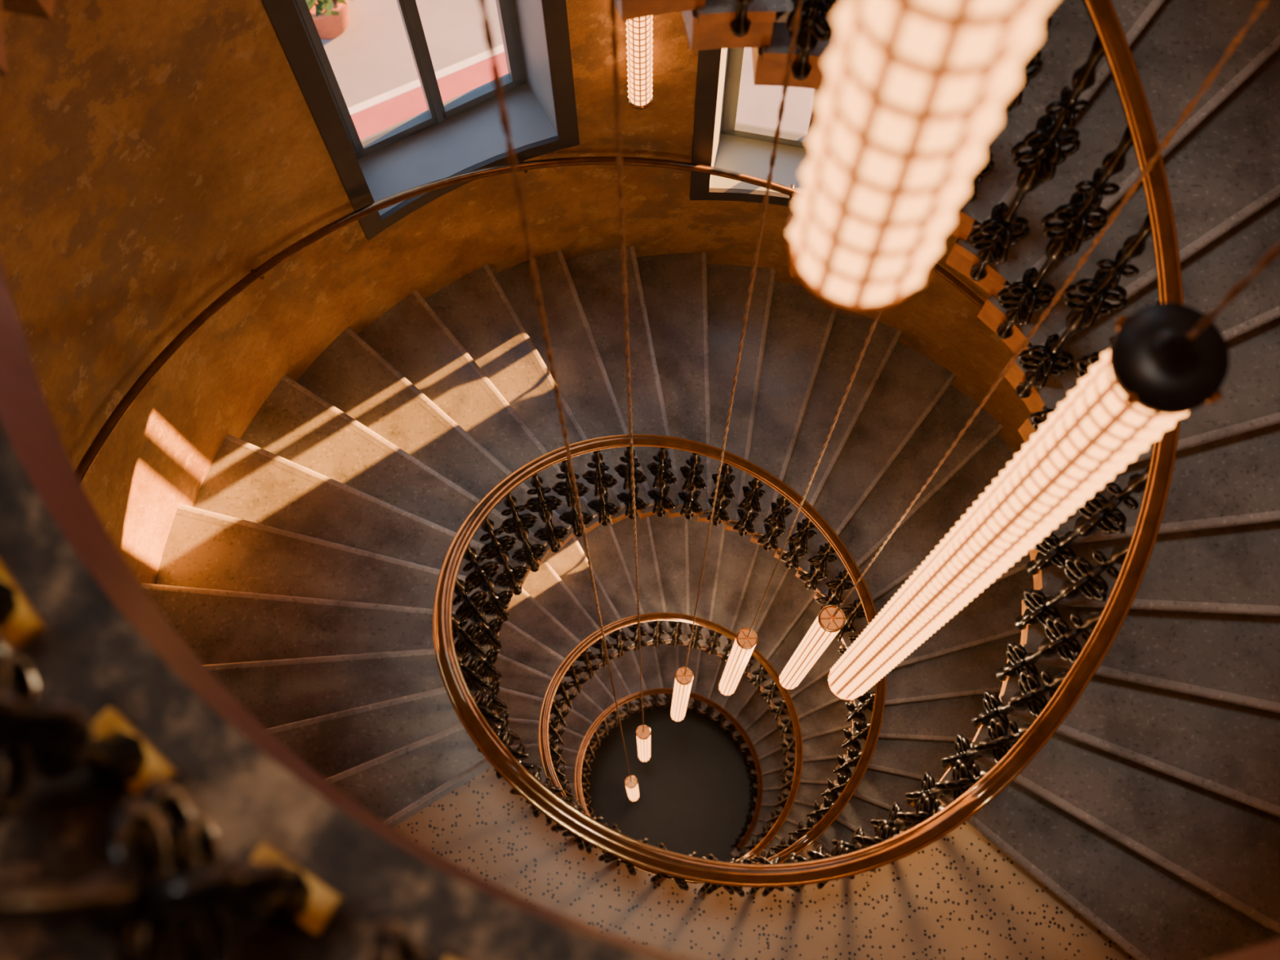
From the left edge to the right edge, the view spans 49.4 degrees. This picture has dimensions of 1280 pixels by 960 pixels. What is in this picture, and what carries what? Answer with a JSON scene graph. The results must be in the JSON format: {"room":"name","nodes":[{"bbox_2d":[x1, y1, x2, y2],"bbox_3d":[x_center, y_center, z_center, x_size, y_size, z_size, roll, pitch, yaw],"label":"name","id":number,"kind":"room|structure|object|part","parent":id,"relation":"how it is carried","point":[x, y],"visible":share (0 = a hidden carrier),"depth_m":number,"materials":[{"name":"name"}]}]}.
{"room":"spiral stairwell","nodes":[
{"label":"spiral stairwell","id":0,"kind":"room"},
{"bbox_2d":[0,0,1031,584],"bbox_3d":[0.290,0.653,5.181,4.212,20.100,4.147,-1,74,0],"label":"wall","id":1,"kind":"structure","parent":0,"point":[155,154],"depth_m":4.72,"materials":[{"name":"paint"}]},
{"bbox_2d":[261,0,579,240],"bbox_3d":[-0.668,-1.436,4.476,0.921,2.030,0.070,-26,75,-7],"label":"trim","id":2,"kind":"structure","parent":1,"relation":"attached to","point":[284,18],"depth_m":4.84,"materials":[{"name":"wood"}]},
{"bbox_2d":[357,0,557,215],"bbox_3d":[-0.737,-1.566,4.514,0.762,1.880,0.307,-26,75,-7],"label":"sill","id":3,"kind":"structure","parent":1,"relation":"attached to","point":[474,135],"depth_m":5.41,"materials":[{"name":"paint"}]},
{"bbox_2d":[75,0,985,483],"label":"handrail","id":4,"kind":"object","parent":1,"relation":"in","point":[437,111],"depth_m":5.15,"materials":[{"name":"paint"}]},
{"bbox_3d":[0.291,0.957,7.243,4.178,14.168,3.537,-1,74,0],"label":"wall handrail","id":5,"kind":"part","parent":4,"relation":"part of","materials":[{"name":"brown wood"}]},
{"bbox_2d":[625,15,653,109],"bbox_3d":[-0.002,-1.509,4.856,0.096,0.584,0.134,-1,74,0],"label":"wall sconce","id":6,"kind":"object","parent":1,"relation":"attached to","point":[639,34],"visible":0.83,"depth_m":4.85,"materials":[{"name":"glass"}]},
{"bbox_2d":[689,48,798,207],"bbox_3d":[0.688,-1.428,5.182,0.962,1.850,0.074,10,74,3],"label":"trim","id":7,"kind":"structure","parent":1,"relation":"attached to","point":[708,60],"depth_m":5.60,"materials":[{"name":"wood"}]},
{"bbox_2d":[709,48,812,193],"bbox_3d":[0.717,-1.571,5.223,0.803,1.700,0.311,10,74,3],"label":"sill","id":8,"kind":"structure","parent":1,"relation":"attached to","point":[750,157],"depth_m":6.05,"materials":[{"name":"paint"}]},
{"bbox_2d":[721,47,817,150],"bbox_3d":[0.740,-1.681,5.255,0.793,1.700,0.095,11,74,3],"label":"window","id":9,"kind":"structure","parent":1,"relation":"in","point":[730,126],"depth_m":5.97,"materials":[{"name":"paint"}]},
{"bbox_2d":[584,704,753,862],"bbox_3d":[0.357,3.425,14.841,4.252,0.001,4.186,-1,74,0],"label":"floor","id":10,"kind":"structure","parent":0,"point":[695,794],"depth_m":14.89,"materials":[{"name":"stone"}]},
{"bbox_2d":[0,0,1279,959],"bbox_3d":[0.298,0.983,6.327,4.314,17.753,4.253,-1,74,0],"label":"spiral staircase","id":11,"kind":"structure","parent":10,"relation":"on","point":[279,656],"depth_m":4.22,"materials":[{"name":"stone"}]},
{"bbox_2d":[0,0,1183,959],"bbox_3d":[0.293,0.815,5.740,2.050,18.809,2.031,-27,76,-7],"label":"stair railing","id":12,"kind":"object","parent":11,"relation":"on","point":[188,913],"visible":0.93,"depth_m":3.12,"materials":[{"name":"brown metal"}]},
{"bbox_3d":[0.250,0.671,5.237,2.084,17.763,1.973,-1,74,0],"label":"handrail","id":13,"kind":"part","parent":12,"relation":"part of","materials":[{"name":"brown wood"}]},
{"label":"ceiling","id":14,"kind":"structure","parent":0,"visible":0},
{"bbox_2d":[477,0,639,801],"bbox_3d":[-0.127,0.537,4.797,0.113,19.296,0.113,42,79,11],"label":"pendant lamp","id":15,"kind":"object","parent":14,"relation":"hanging from","point":[631,781],"visible":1,"depth_m":1.94,"materials":[{"name":"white glass"}]},
{"bbox_2d":[608,0,650,761],"bbox_3d":[-0.019,0.057,4.050,0.113,17.596,0.113,42,79,11],"label":"pendant lamp","id":16,"kind":"object","parent":14,"relation":"hanging from","point":[642,731],"visible":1,"depth_m":2.64,"materials":[{"name":"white glass"}]},
{"bbox_2d":[671,0,803,721],"bbox_3d":[0.236,-0.357,3.126,0.113,15.596,0.113,42,79,11],"label":"pendant lamp","id":17,"kind":"object","parent":14,"relation":"hanging from","point":[684,676],"visible":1,"depth_m":3.33,"materials":[{"name":"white glass"}]},
{"bbox_2d":[718,311,881,695],"bbox_3d":[0.516,-0.574,2.303,0.113,13.896,0.113,42,79,11],"label":"pendant lamp","id":18,"kind":"object","parent":14,"relation":"hanging from","point":[746,639],"visible":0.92,"depth_m":7.16,"materials":[{"name":"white glass"}]},
{"bbox_2d":[786,0,1053,313],"bbox_3d":[0.154,-0.996,-1.735,0.132,5.896,0.132,21,75,6],"label":"pendant lamp","id":19,"kind":"object","parent":14,"relation":"hanging from","point":[911,100],"visible":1,"depth_m":0.85,"materials":[{"name":"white glass"}]},
{"bbox_2d":[778,0,1269,689],"bbox_3d":[0.752,-0.632,1.485,0.113,12.296,0.113,42,79,11],"label":"pendant lamp","id":20,"kind":"object","parent":14,"relation":"hanging from","point":[831,619],"visible":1,"depth_m":3.57,"materials":[{"name":"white glass"}]},
{"bbox_2d":[826,243,1279,701],"bbox_3d":[0.595,-0.647,-0.173,0.147,9.094,0.147,43,79,11],"label":"pendant lamp","id":21,"kind":"object","parent":14,"relation":"hanging from","point":[1163,362],"visible":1,"depth_m":1.89,"materials":[{"name":"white glass"}]},
{"label":"outside","id":22,"kind":"structure","parent":0,"visible":0},
{"bbox_2d":[320,0,814,133],"bbox_3d":[0.125,-6.168,17.657,80.000,0.001,100.000,-1,74,0],"label":"pavement","id":23,"kind":"structure","parent":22,"point":[372,58],"depth_m":17.45,"materials":[{"name":"concrete"}]},
{"bbox_2d":[305,0,354,39],"bbox_3d":[-3.961,-5.960,16.941,1.285,1.296,1.154,-1,74,0],"label":"potted plant","id":24,"kind":"object","parent":23,"relation":"on","point":[331,18],"visible":0.7,"depth_m":16.99,"materials":[{"name":"green plant"}]},
{"bbox_2d":[347,44,508,140],"bbox_3d":[-3.360,-4.146,17.084,50.006,0.013,1.080,-25,75,-6],"label":"sidewalk","id":25,"kind":"structure","parent":23,"relation":"on","point":[372,116],"depth_m":17.26,"materials":[{"name":"red paint"}]}
]}

